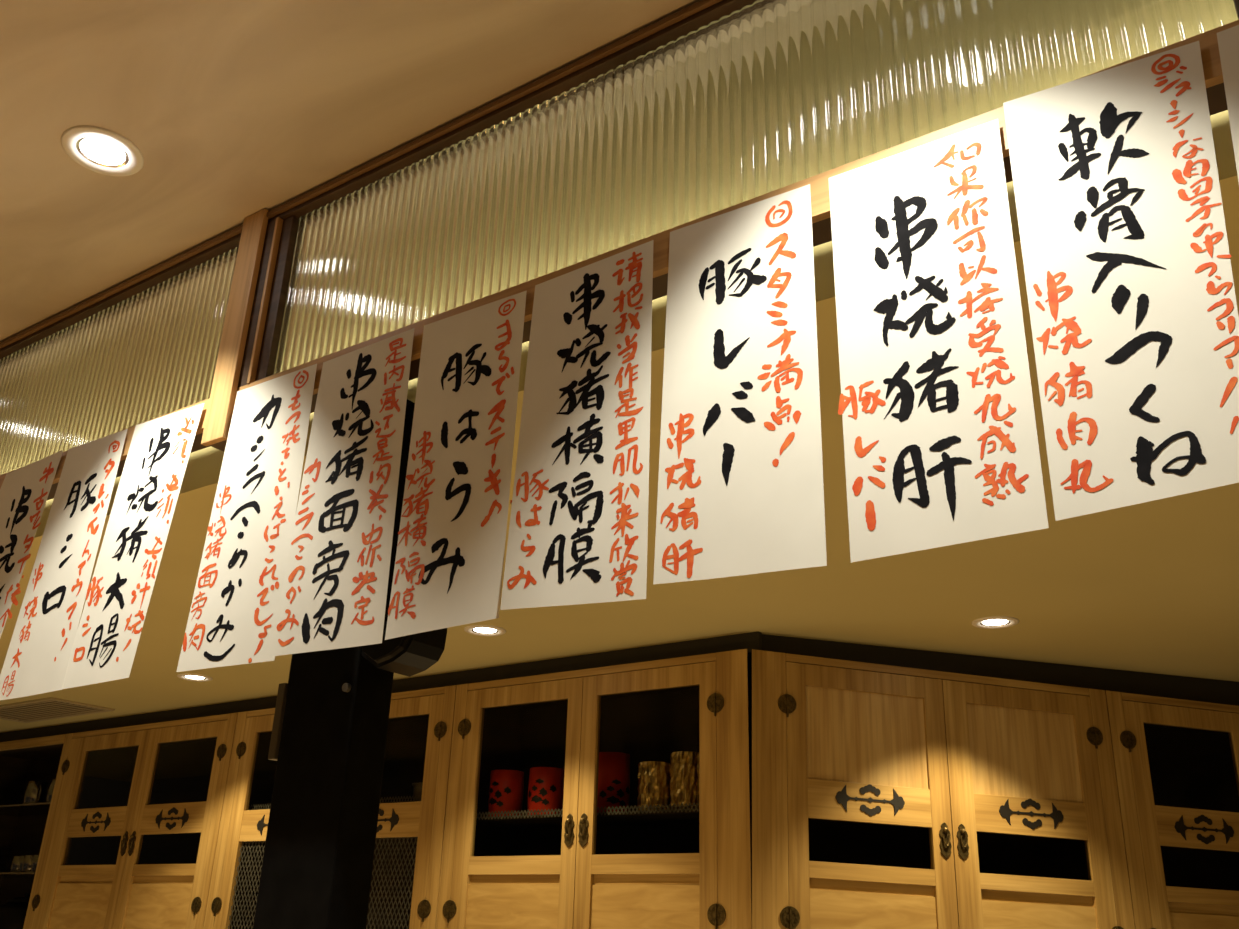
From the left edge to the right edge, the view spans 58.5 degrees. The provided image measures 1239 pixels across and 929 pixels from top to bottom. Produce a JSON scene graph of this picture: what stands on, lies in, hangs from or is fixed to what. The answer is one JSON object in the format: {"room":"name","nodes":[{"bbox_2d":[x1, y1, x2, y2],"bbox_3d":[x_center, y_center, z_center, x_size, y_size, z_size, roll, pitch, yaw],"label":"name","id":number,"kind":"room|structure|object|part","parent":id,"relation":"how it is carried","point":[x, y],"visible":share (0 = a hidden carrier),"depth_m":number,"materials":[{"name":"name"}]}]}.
{"room":"japanese restaurant","nodes":[
{"label":"japanese restaurant","id":0,"kind":"room"},
{"bbox_2d":[0,0,700,341],"bbox_3d":[-2.090,-1.352,1.032,12.400,0.080,4.680,-14,-27,32],"label":"ceiling","id":1,"kind":"structure","parent":0,"point":[234,110],"depth_m":2.25,"materials":[{"name":"beige paint"}]},
{"bbox_2d":[61,125,143,175],"bbox_3d":[-1.133,-0.685,2.427,0.168,0.005,0.168,-14,-27,32],"label":"recessed light","id":2,"kind":"object","parent":1,"relation":"in","point":[104,151],"visible":1,"depth_m":2.42,"materials":[{"name":"white metal"}]},
{"bbox_2d":[0,0,756,358],"bbox_3d":[-0.439,-0.662,2.395,7.400,0.031,0.056,-14,-27,32],"label":"trim","id":3,"kind":"structure","parent":1,"relation":"attached to","point":[722,8],"depth_m":2.33,"materials":[{"name":"brown wood"}]},
{"bbox_2d":[0,191,1238,732],"bbox_3d":[0.593,0.778,4.400,12.400,0.080,4.780,-14,-27,32],"label":"ceiling","id":4,"kind":"structure","parent":0,"point":[1151,586],"depth_m":3.47,"materials":[{"name":"paint"}]},
{"bbox_2d":[0,697,114,722],"bbox_3d":[-3.005,1.273,5.714,0.840,0.010,0.340,-14,-27,32],"label":"ceiling vent","id":5,"kind":"object","parent":4,"relation":"in","point":[50,708],"visible":1,"depth_m":5.67,"materials":[{"name":"beige metal"}]},
{"bbox_2d":[177,673,212,681],"bbox_3d":[-1.851,0.929,4.826,0.148,0.005,0.148,-14,-27,32],"label":"recessed light","id":6,"kind":"object","parent":4,"relation":"in","point":[186,676],"visible":1,"depth_m":4.82,"materials":[{"name":"white"}]},
{"bbox_2d":[0,631,761,741],"bbox_3d":[-1.758,1.156,5.271,5.450,0.070,0.025,-14,-27,32],"label":"trim","id":7,"kind":"structure","parent":4,"relation":"attached to","point":[749,641],"depth_m":4.48,"materials":[{"name":"black wood"}]},
{"bbox_2d":[464,625,505,635],"bbox_3d":[-0.477,0.589,3.922,0.148,0.005,0.148,-14,-27,32],"label":"recessed light","id":8,"kind":"object","parent":4,"relation":"in","point":[480,630],"visible":1,"depth_m":3.92,"materials":[{"name":"white"}]},
{"bbox_2d":[972,616,1018,628],"bbox_3d":[1.233,0.519,3.633,0.148,0.005,0.148,-14,-27,32],"label":"recessed light","id":9,"kind":"object","parent":4,"relation":"in","point":[992,622],"visible":1,"depth_m":3.63,"materials":[{"name":"white"}]},
{"bbox_2d":[31,2,1238,546],"bbox_3d":[-0.762,-0.295,2.697,12.400,0.652,0.040,-14,-27,32],"label":"trim","id":10,"kind":"structure","parent":0,"point":[202,473],"depth_m":2.02,"materials":[{"name":"paint"}]},
{"bbox_3d":[-0.813,2.282,1.651,12.400,0.060,9.500,-14,-27,32],"label":"floor","id":11,"kind":"structure","parent":0,"visible":0},
{"bbox_2d":[0,734,65,906],"bbox_3d":[-3.351,2.719,5.967,1.065,2.355,0.420,-14,-27,32],"label":"display shelves","id":12,"kind":"object","parent":11,"relation":"on","point":[22,826],"visible":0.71,"depth_m":6.58,"materials":[{"name":"brown wood"}]},
{"bbox_2d":[10,856,22,873],"bbox_3d":[-3.256,2.172,6.005,0.083,0.085,0.083,12,-25,-23],"label":"glass tumbler","id":13,"kind":"object","parent":12,"relation":"on","point":[16,859],"visible":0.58,"depth_m":5.98,"materials":[{"name":"clear glass"}]},
{"bbox_3d":[-3.341,2.282,6.147,1.022,0.010,0.370,-14,-27,32],"label":"glass shelf","id":14,"kind":"part","parent":12,"relation":"part of","materials":[{"name":"clear glass"}]},
{"bbox_2d":[18,856,30,871],"bbox_3d":[-3.185,2.152,5.952,0.083,0.085,0.083,-19,-31,40],"label":"glass tumbler","id":15,"kind":"object","parent":12,"relation":"on","point":[21,857],"visible":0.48,"depth_m":5.93,"materials":[{"name":"clear glass"}]},
{"bbox_3d":[-3.331,1.960,6.284,1.022,0.010,0.370,-14,-27,32],"label":"glass shelf","id":16,"kind":"part","parent":12,"relation":"part of","materials":[{"name":"clear glass"}]},
{"bbox_2d":[22,855,33,872],"bbox_3d":[-3.127,2.125,5.882,0.083,0.085,0.083,-13,-27,32],"label":"glass tumbler","id":17,"kind":"object","parent":12,"relation":"on","point":[27,862],"visible":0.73,"depth_m":5.86,"materials":[{"name":"clear glass"}]},
{"bbox_3d":[-3.421,1.587,6.264,1.045,0.045,0.028,-14,-27,32],"label":"rail","id":18,"kind":"part","parent":12,"relation":"part of","materials":[{"name":"brown wood"}]},
{"bbox_2d":[31,855,38,872],"bbox_3d":[-3.054,2.106,5.834,0.083,0.085,0.083,-16,-29,36],"label":"glass tumbler","id":19,"kind":"object","parent":12,"relation":"on","point":[35,857],"visible":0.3,"depth_m":5.81,"materials":[{"name":"clear glass"}]},
{"bbox_2d":[23,781,47,803],"bbox_3d":[-3.254,1.834,6.160,0.107,0.130,0.125,4,-23,-6],"label":"glass mug","id":20,"kind":"object","parent":12,"relation":"on","point":[35,792],"visible":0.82,"depth_m":6.14,"materials":[{"name":"clear glass"}]},
{"bbox_3d":[-3.209,1.819,6.123,0.012,0.095,0.039,22,-30,-39],"label":"handle","id":21,"kind":"part","parent":20,"relation":"part of","materials":[{"name":"clear glass"}]},
{"bbox_2d":[46,779,55,801],"bbox_3d":[-3.067,1.788,6.038,0.107,0.130,0.125,0,-23,5],"label":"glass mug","id":22,"kind":"object","parent":12,"relation":"on","point":[52,781],"visible":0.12,"depth_m":6.02,"materials":[{"name":"clear glass"}]},
{"bbox_2d":[23,713,237,928],"bbox_3d":[-2.316,2.464,5.290,1.450,2.355,0.439,-14,-27,32],"label":"tall cabinet","id":23,"kind":"object","parent":11,"relation":"on","point":[130,837],"visible":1,"depth_m":5.51,"materials":[{"name":"brown wood"}]},
{"bbox_3d":[-2.632,2.208,5.395,0.484,0.310,0.014,-14,-27,32],"label":"panel","id":24,"kind":"part","parent":23,"relation":"part of","materials":[{"name":"brown wood"}]},
{"bbox_3d":[-2.627,2.010,5.477,0.484,0.051,0.024,-14,-27,32],"label":"rail","id":25,"kind":"part","parent":23,"relation":"part of","materials":[{"name":"brown wood"}]},
{"bbox_3d":[-2.625,2.051,5.465,0.484,0.034,0.006,-14,-27,32],"label":"panel","id":26,"kind":"part","parent":23,"relation":"part of","materials":[{"name":"brown wood"}]},
{"bbox_3d":[-2.661,2.092,5.464,0.705,1.495,0.024,-14,-27,32],"label":"door","id":27,"kind":"part","parent":23,"relation":"part of","materials":[{"name":"brown wood"}]},
{"bbox_3d":[-2.621,1.799,5.566,0.484,0.137,0.024,-14,-27,32],"label":"rail","id":28,"kind":"part","parent":23,"relation":"part of","materials":[{"name":"brown wood"}]},
{"bbox_3d":[-2.402,1.835,5.356,0.044,0.115,0.019,-14,-27,32],"label":"handle","id":29,"kind":"part","parent":23,"relation":"part of","materials":[{"name":"black metal"}]},
{"bbox_3d":[-2.350,1.822,5.323,0.044,0.115,0.019,-14,-27,32],"label":"handle","id":30,"kind":"part","parent":23,"relation":"part of","materials":[{"name":"black metal"}]},
{"bbox_3d":[-2.389,1.329,5.602,1.312,0.027,0.025,-14,-27,32],"label":"rail","id":31,"kind":"part","parent":23,"relation":"part of","materials":[{"name":"brown wood"}]},
{"bbox_3d":[-2.116,2.083,5.063,0.479,0.310,0.014,-14,-27,32],"label":"panel","id":32,"kind":"part","parent":23,"relation":"part of","materials":[{"name":"brown wood"}]},
{"bbox_3d":[-2.109,1.926,5.133,0.479,0.034,0.006,-14,-27,32],"label":"panel","id":33,"kind":"part","parent":23,"relation":"part of","materials":[{"name":"brown wood"}]},
{"bbox_3d":[-2.111,1.885,5.144,0.479,0.051,0.024,-14,-27,32],"label":"rail","id":34,"kind":"part","parent":23,"relation":"part of","materials":[{"name":"brown wood"}]},
{"bbox_3d":[-2.119,1.962,5.116,0.604,1.495,0.024,-14,-27,32],"label":"door","id":35,"kind":"part","parent":23,"relation":"part of","materials":[{"name":"brown wood"}]},
{"bbox_3d":[-2.105,1.674,5.234,0.479,0.137,0.024,-14,-27,32],"label":"rail","id":36,"kind":"part","parent":23,"relation":"part of","materials":[{"name":"brown wood"}]},
{"bbox_2d":[203,685,456,928],"bbox_3d":[-1.146,2.184,4.543,1.378,2.355,0.428,-14,-27,32],"label":"tall cabinet","id":37,"kind":"object","parent":11,"relation":"on","point":[405,881],"visible":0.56,"depth_m":4.83,"materials":[{"name":"brown wood"}]},
{"bbox_3d":[-1.497,1.811,4.715,0.626,1.495,0.024,-14,-27,32],"label":"door","id":38,"kind":"part","parent":37,"relation":"part of","materials":[{"name":"brown wood"}]},
{"bbox_3d":[-1.491,1.824,4.706,0.479,0.427,0.002,-14,-27,32],"label":"panel","id":39,"kind":"part","parent":37,"relation":"part of","materials":[{"name":"metal"}]},
{"bbox_3d":[-1.483,1.567,4.814,0.475,0.132,0.024,-14,-27,32],"label":"rail","id":40,"kind":"part","parent":37,"relation":"part of","materials":[{"name":"brown wood"}]},
{"bbox_2d":[249,795,421,809],"bbox_3d":[-1.208,1.444,4.717,1.150,0.030,0.002,-14,-27,32],"label":"shelf","id":41,"kind":"object","parent":37,"relation":"attached to","point":[413,797],"depth_m":4.54,"materials":[{"name":"metal"}]},
{"bbox_3d":[-1.219,1.047,4.849,1.246,0.027,0.025,-14,-27,32],"label":"rail","id":42,"kind":"part","parent":37,"relation":"part of","materials":[{"name":"brown wood"}]},
{"bbox_3d":[-0.984,1.701,4.380,0.481,0.427,0.002,-14,-27,32],"label":"panel","id":43,"kind":"part","parent":37,"relation":"part of","materials":[{"name":"metal"}]},
{"bbox_3d":[-0.976,1.445,4.488,0.477,0.132,0.024,-14,-27,32],"label":"rail","id":44,"kind":"part","parent":37,"relation":"part of","materials":[{"name":"brown wood"}]},
{"bbox_3d":[-0.982,1.687,4.384,0.617,1.495,0.024,-14,-27,32],"label":"door","id":45,"kind":"part","parent":37,"relation":"part of","materials":[{"name":"brown wood"}]},
{"bbox_2d":[412,782,422,799],"bbox_3d":[-0.797,1.364,4.585,0.132,0.076,0.132,-14,-27,32],"label":"strainer","id":46,"kind":"object","parent":37,"relation":"on","point":[417,787],"visible":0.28,"depth_m":4.54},
{"bbox_2d":[253,399,413,928],"bbox_3d":[-0.571,1.016,1.871,0.234,2.455,0.098,-14,-27,32],"label":"steel column","id":47,"kind":"structure","parent":11,"relation":"on","point":[330,727],"depth_m":1.99,"materials":[{"name":"black metal"}]},
{"bbox_2d":[362,403,446,676],"bbox_3d":[-0.396,0.133,2.126,0.131,0.530,0.098,-14,-27,32],"label":"wall speaker","id":48,"kind":"object","parent":47,"relation":"attached to","point":[409,655],"visible":0.3,"depth_m":2.03,"materials":[{"name":"black plastic"}]},
{"bbox_2d":[384,417,412,621],"bbox_3d":[-0.423,0.099,2.099,0.090,0.410,0.003,-14,-27,32],"label":"grille","id":49,"kind":"object","parent":48,"relation":"attached to","point":[408,422],"depth_m":2.11,"materials":[{"name":"black paint"}]},
{"bbox_2d":[436,649,751,928],"bbox_3d":[-0.033,1.912,3.820,1.329,2.355,0.439,-14,-27,32],"label":"tall cabinet","id":50,"kind":"object","parent":11,"relation":"on","point":[578,867],"visible":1,"depth_m":4.02,"materials":[{"name":"brown wood"}]},
{"bbox_2d":[488,770,523,816],"bbox_3d":[-0.445,1.296,4.337,0.136,0.178,0.137,-14,-27,32],"label":"cup","id":51,"kind":"object","parent":50,"relation":"on","point":[506,788],"visible":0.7,"depth_m":4.29,"materials":[{"name":"ceramic"}]},
{"bbox_3d":[-0.385,1.665,3.949,0.431,0.310,0.014,-14,-27,32],"label":"panel","id":52,"kind":"part","parent":50,"relation":"part of","materials":[{"name":"brown wood"}]},
{"bbox_3d":[-0.380,1.461,4.032,0.431,0.064,0.024,-14,-27,32],"label":"rail","id":53,"kind":"part","parent":50,"relation":"part of","materials":[{"name":"brown wood"}]},
{"bbox_3d":[-0.377,1.508,4.019,0.431,0.034,0.006,-14,-27,32],"label":"panel","id":54,"kind":"part","parent":50,"relation":"part of","materials":[{"name":"brown wood"}]},
{"bbox_3d":[-0.387,1.543,4.001,0.573,1.495,0.024,-14,-27,32],"label":"door","id":55,"kind":"part","parent":50,"relation":"part of","materials":[{"name":"brown wood"}]},
{"bbox_2d":[527,767,563,814],"bbox_3d":[-0.282,1.257,4.233,0.136,0.178,0.137,-5,-24,16],"label":"cup","id":56,"kind":"object","parent":50,"relation":"on","point":[546,784],"visible":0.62,"depth_m":4.19,"materials":[{"name":"ceramic"}]},
{"bbox_3d":[-0.182,1.298,3.928,0.044,0.115,0.019,-14,-27,32],"label":"handle","id":57,"kind":"part","parent":50,"relation":"part of","materials":[{"name":"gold metal"}]},
{"bbox_3d":[-0.131,1.286,3.894,0.044,0.115,0.019,-14,-27,32],"label":"handle","id":58,"kind":"part","parent":50,"relation":"part of","materials":[{"name":"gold metal"}]},
{"bbox_2d":[476,808,698,828],"bbox_3d":[-0.007,1.317,4.110,1.259,0.012,0.346,-14,-27,32],"label":"shelf","id":59,"kind":"object","parent":50,"relation":"attached to","point":[675,818],"depth_m":4.14,"materials":[{"name":"black metal"}]},
{"bbox_2d":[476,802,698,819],"bbox_3d":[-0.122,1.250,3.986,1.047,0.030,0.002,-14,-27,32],"label":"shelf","id":60,"kind":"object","parent":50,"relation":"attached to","point":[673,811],"depth_m":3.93,"materials":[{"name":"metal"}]},
{"bbox_3d":[-0.130,0.783,4.148,1.143,0.027,0.025,-14,-27,32],"label":"rail","id":61,"kind":"part","parent":50,"relation":"part of","materials":[{"name":"brown wood"}]},
{"bbox_2d":[597,752,629,812],"bbox_3d":[-0.031,1.222,4.206,0.144,0.235,0.145,8,-24,-15],"label":"cup","id":62,"kind":"object","parent":50,"relation":"on","point":[614,767],"visible":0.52,"depth_m":4.16,"materials":[{"name":"ceramic"}]},
{"bbox_3d":[0.084,1.552,3.647,0.435,0.310,0.014,-14,-27,32],"label":"panel","id":63,"kind":"part","parent":50,"relation":"part of","materials":[{"name":"brown wood"}]},
{"bbox_3d":[0.088,1.347,3.731,0.435,0.064,0.024,-14,-27,32],"label":"rail","id":64,"kind":"part","parent":50,"relation":"part of","materials":[{"name":"brown wood"}]},
{"bbox_3d":[0.085,1.429,3.697,0.567,1.495,0.024,-14,-27,32],"label":"door","id":65,"kind":"part","parent":50,"relation":"part of","materials":[{"name":"brown wood"}]},
{"bbox_3d":[0.091,1.395,3.717,0.435,0.034,0.006,-14,-27,32],"label":"panel","id":66,"kind":"part","parent":50,"relation":"part of","materials":[{"name":"brown wood"}]},
{"bbox_2d":[637,761,670,810],"bbox_3d":[0.123,1.153,3.947,0.121,0.170,0.120,-8,-25,21],"label":"cup","id":67,"kind":"object","parent":50,"relation":"on","point":[654,777],"visible":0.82,"depth_m":3.91,"materials":[{"name":"metal"}]},
{"bbox_2d":[669,751,698,809],"bbox_3d":[0.236,1.122,3.905,0.118,0.200,0.119,-6,-24,18],"label":"cup","id":68,"kind":"object","parent":50,"relation":"on","point":[683,768],"visible":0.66,"depth_m":3.87,"materials":[{"name":"metal"}]},
{"bbox_2d":[697,753,698,807],"bbox_3d":[0.318,1.097,3.827,0.104,0.190,0.106,19,-28,-34],"label":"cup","id":69,"kind":"object","parent":50,"relation":"on","point":[697,753],"visible":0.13,"depth_m":3.82,"materials":[{"name":"metal"}]},
{"bbox_2d":[752,649,1134,928],"bbox_3d":[1.017,1.888,3.654,1.399,2.355,0.439,9,-24,-13],"label":"tall cabinet","id":70,"kind":"object","parent":11,"relation":"on","point":[884,796],"visible":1,"depth_m":3.79,"materials":[{"name":"brown wood"}]},
{"bbox_3d":[0.842,0.935,3.788,0.451,0.311,0.013,9,-24,-13],"label":"panel","id":71,"kind":"part","parent":70,"relation":"part of","materials":[{"name":"brown wood"}]},
{"bbox_3d":[0.833,1.133,3.700,0.451,0.124,0.024,9,-24,-13],"label":"rail","id":72,"kind":"part","parent":70,"relation":"part of","materials":[{"name":"brown wood"}]},
{"bbox_3d":[0.819,1.377,3.602,0.451,0.034,0.006,9,-24,-13],"label":"panel","id":73,"kind":"part","parent":70,"relation":"part of","materials":[{"name":"brown wood"}]},
{"bbox_3d":[0.820,1.411,3.581,0.596,1.495,0.024,9,-24,-13],"label":"door","id":74,"kind":"part","parent":70,"relation":"part of","materials":[{"name":"brown wood"}]},
{"bbox_3d":[0.823,1.336,3.613,0.451,0.051,0.024,9,-24,-13],"label":"rail","id":75,"kind":"part","parent":70,"relation":"part of","materials":[{"name":"brown wood"}]},
{"bbox_3d":[0.812,1.534,3.531,0.451,0.310,0.014,9,-24,-13],"label":"panel","id":76,"kind":"part","parent":70,"relation":"part of","materials":[{"name":"brown wood"}]},
{"bbox_3d":[1.148,0.755,3.952,1.204,0.027,0.025,9,-24,-13],"label":"rail","id":77,"kind":"part","parent":70,"relation":"part of","materials":[{"name":"brown wood"}]},
{"bbox_3d":[1.093,1.257,3.703,0.044,0.115,0.019,9,-24,-13],"label":"handle","id":78,"kind":"part","parent":70,"relation":"part of","materials":[{"name":"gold metal"}]},
{"bbox_3d":[1.157,1.266,3.718,0.044,0.115,0.019,9,-24,-13],"label":"handle","id":79,"kind":"part","parent":70,"relation":"part of","materials":[{"name":"black metal"}]},
{"bbox_2d":[762,634,1238,705],"bbox_3d":[1.709,0.818,4.150,2.560,0.125,0.026,8,-24,-14],"label":"trim","id":80,"kind":"structure","parent":70,"relation":"on","point":[1142,683],"depth_m":4.09,"materials":[{"name":"black wood"}]},
{"bbox_3d":[1.431,1.025,3.928,0.440,0.311,0.013,9,-24,-13],"label":"panel","id":81,"kind":"part","parent":70,"relation":"part of","materials":[{"name":"brown wood"}]},
{"bbox_3d":[1.401,1.500,3.719,0.605,1.495,0.024,9,-24,-13],"label":"door","id":82,"kind":"part","parent":70,"relation":"part of","materials":[{"name":"brown wood"}]},
{"bbox_3d":[1.422,1.223,3.840,0.440,0.124,0.024,9,-24,-13],"label":"rail","id":83,"kind":"part","parent":70,"relation":"part of","materials":[{"name":"brown wood"}]},
{"bbox_3d":[1.408,1.467,3.742,0.440,0.034,0.006,9,-24,-13],"label":"panel","id":84,"kind":"part","parent":70,"relation":"part of","materials":[{"name":"brown wood"}]},
{"bbox_3d":[1.412,1.426,3.753,0.440,0.051,0.024,9,-24,-13],"label":"rail","id":85,"kind":"part","parent":70,"relation":"part of","materials":[{"name":"brown wood"}]},
{"bbox_3d":[1.401,1.624,3.671,0.440,0.310,0.014,9,-24,-13],"label":"panel","id":86,"kind":"part","parent":70,"relation":"part of","materials":[{"name":"brown wood"}]},
{"bbox_2d":[1105,690,1238,928],"bbox_3d":[2.277,2.083,3.958,1.218,2.355,0.428,9,-24,-13],"label":"tall cabinet","id":87,"kind":"object","parent":11,"relation":"on","point":[1176,761],"visible":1,"depth_m":4.08,"materials":[{"name":"brown wood"}]},
{"bbox_3d":[2.387,0.944,4.246,1.090,0.027,0.025,9,-24,-13],"label":"rail","id":88,"kind":"part","parent":87,"relation":"part of","materials":[{"name":"brown wood"}]},
{"bbox_3d":[2.107,1.320,4.005,0.397,0.137,0.024,9,-24,-13],"label":"rail","id":89,"kind":"part","parent":87,"relation":"part of","materials":[{"name":"brown wood"}]},
{"bbox_3d":[2.097,1.530,3.915,0.397,0.051,0.024,9,-24,-13],"label":"rail","id":90,"kind":"part","parent":87,"relation":"part of","materials":[{"name":"brown wood"}]},
{"bbox_3d":[2.093,1.572,3.905,0.397,0.034,0.006,9,-24,-13],"label":"panel","id":91,"kind":"part","parent":87,"relation":"part of","materials":[{"name":"brown wood"}]},
{"bbox_3d":[2.086,1.728,3.833,0.397,0.310,0.014,9,-24,-13],"label":"panel","id":92,"kind":"part","parent":87,"relation":"part of","materials":[{"name":"brown wood"}]},
{"bbox_3d":[-3.409,1.423,3.690,0.300,2.963,0.095,-14,-27,32],"label":"trim","id":93,"kind":"structure","parent":11,"relation":"on","visible":0},
{"bbox_2d":[47,82,1227,499],"bbox_3d":[-0.445,-0.209,2.215,7.400,0.071,0.058,-14,-27,32],"label":"beam","id":94,"kind":"structure","parent":93,"relation":"attached to","point":[1216,96],"depth_m":1.74,"materials":[{"name":"brown wood"}]},
{"bbox_2d":[0,246,238,474],"bbox_3d":[-2.061,-0.058,3.341,2.883,0.435,0.010,-14,-27,32],"label":"window","id":95,"kind":"structure","parent":94,"relation":"attached to","point":[151,354],"depth_m":2.85,"materials":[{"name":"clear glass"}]},
{"bbox_2d":[209,440,226,451],"bbox_3d":[-0.835,-0.061,2.433,0.100,0.050,0.078,-14,-27,32],"label":"trim","id":96,"kind":"structure","parent":94,"relation":"attached to","point":[221,445],"depth_m":2.42,"materials":[{"name":"brown wood"}]},
{"bbox_2d":[238,220,275,387],"bbox_3d":[-0.826,-0.352,2.555,0.100,0.434,0.074,-14,-27,32],"label":"stud","id":97,"kind":"object","parent":94,"relation":"on","point":[255,311],"visible":0.22,"depth_m":2.51,"materials":[{"name":"brown wood"}]},
{"bbox_2d":[201,208,268,445],"bbox_3d":[-0.869,-0.321,2.511,0.076,0.591,0.015,-14,-27,32],"label":"trim","id":98,"kind":"structure","parent":97,"relation":"attached to","point":[242,292],"depth_m":2.49,"materials":[{"name":"brown wood"}]},
{"bbox_2d":[0,20,1238,487],"bbox_3d":[-0.467,-0.221,2.187,7.400,0.073,0.016,-14,-27,32],"label":"trim","id":99,"kind":"structure","parent":94,"relation":"attached to","point":[1209,48],"depth_m":1.79,"materials":[{"name":"brown wood"}]},
{"bbox_2d":[0,450,62,637],"bbox_3d":[-1.580,0.241,2.794,0.420,0.514,0.005,-13,-27,32],"label":"banner","id":100,"kind":"object","parent":99,"relation":"hanging from","point":[24,491],"visible":1,"depth_m":2.78,"materials":[{"name":"white paper"}]},
{"bbox_2d":[0,429,127,699],"bbox_3d":[-1.309,0.229,2.595,0.312,0.626,0.005,-14,-27,32],"label":"banner","id":101,"kind":"object","parent":99,"relation":"hanging from","point":[40,648],"visible":1,"depth_m":2.58,"materials":[{"name":"white paper"}]},
{"bbox_2d":[60,403,203,689],"bbox_3d":[-1.072,0.172,2.441,0.325,0.619,0.005,-14,-27,32],"label":"banner","id":102,"kind":"object","parent":99,"relation":"hanging from","point":[119,592],"visible":1,"depth_m":2.43,"materials":[{"name":"white paper"}]},
{"bbox_2d":[176,364,316,671],"bbox_3d":[-0.744,0.102,2.226,0.296,0.622,0.005,-14,-27,32],"label":"banner","id":103,"kind":"object","parent":99,"relation":"hanging from","point":[232,617],"visible":1,"depth_m":2.21,"materials":[{"name":"white paper"}]},
{"bbox_2d":[247,217,282,383],"bbox_3d":[-0.799,-0.374,2.501,0.009,0.434,0.015,-14,-27,32],"label":"trim","id":104,"kind":"structure","parent":99,"relation":"on","point":[279,222],"depth_m":2.49,"materials":[{"name":"brown wood"}]},
{"bbox_2d":[269,328,413,656],"bbox_3d":[-0.513,0.046,2.075,0.284,0.619,0.010,-14,-27,32],"label":"banner","id":105,"kind":"object","parent":99,"relation":"hanging from","point":[334,592],"visible":1,"depth_m":2.06,"materials":[{"name":"white paper"}]},
{"bbox_2d":[385,291,526,639],"bbox_3d":[-0.281,-0.009,1.927,0.257,0.614,0.008,-14,-27,32],"label":"banner","id":106,"kind":"object","parent":99,"relation":"hanging from","point":[449,561],"visible":1,"depth_m":1.92,"materials":[{"name":"white paper"}]},
{"bbox_2d":[500,240,652,609],"bbox_3d":[-0.065,-0.063,1.788,0.275,0.619,0.007,-14,-27,32],"label":"banner","id":107,"kind":"object","parent":99,"relation":"hanging from","point":[578,534],"visible":1,"depth_m":1.77,"materials":[{"name":"white paper"}]},
{"bbox_2d":[653,184,826,583],"bbox_3d":[0.169,-0.124,1.640,0.272,0.617,0.006,-14,-27,32],"label":"banner","id":108,"kind":"object","parent":99,"relation":"hanging from","point":[741,487],"visible":1,"depth_m":1.63,"materials":[{"name":"white paper"}]},
{"bbox_2d":[829,119,1048,561],"bbox_3d":[0.408,-0.178,1.485,0.259,0.609,0.006,-14,-27,32],"label":"banner","id":109,"kind":"object","parent":99,"relation":"hanging from","point":[936,406],"visible":1,"depth_m":1.47,"materials":[{"name":"white paper"}]},
{"bbox_2d":[1003,41,1238,520],"bbox_3d":[0.623,-0.243,1.353,0.248,0.619,0.004,-14,-27,32],"label":"banner","id":110,"kind":"object","parent":99,"relation":"hanging from","point":[1134,317],"visible":1,"depth_m":1.35,"materials":[{"name":"white paper"}]},
{"bbox_2d":[1217,25,1238,181],"bbox_3d":[0.823,-0.293,1.225,0.266,0.591,0.005,-14,-27,32],"label":"banner","id":111,"kind":"object","parent":99,"relation":"hanging from","point":[1228,39],"visible":1,"depth_m":1.36,"materials":[{"name":"white paper"}]},
{"bbox_2d":[255,0,1236,380],"bbox_3d":[0.010,-0.555,2.015,1.929,0.435,0.048,-14,-27,32],"label":"window","id":112,"kind":"structure","parent":94,"relation":"attached to","point":[767,96],"depth_m":1.95,"materials":[{"name":"clear glass"}]},
{"bbox_2d":[1233,0,1238,19],"bbox_3d":[0.829,-0.753,1.487,0.060,0.434,0.079,-14,-27,32],"label":"trim","id":113,"kind":"structure","parent":94,"relation":"on","point":[1236,2],"depth_m":1.40,"materials":[{"name":"brown wood"}]}
]}

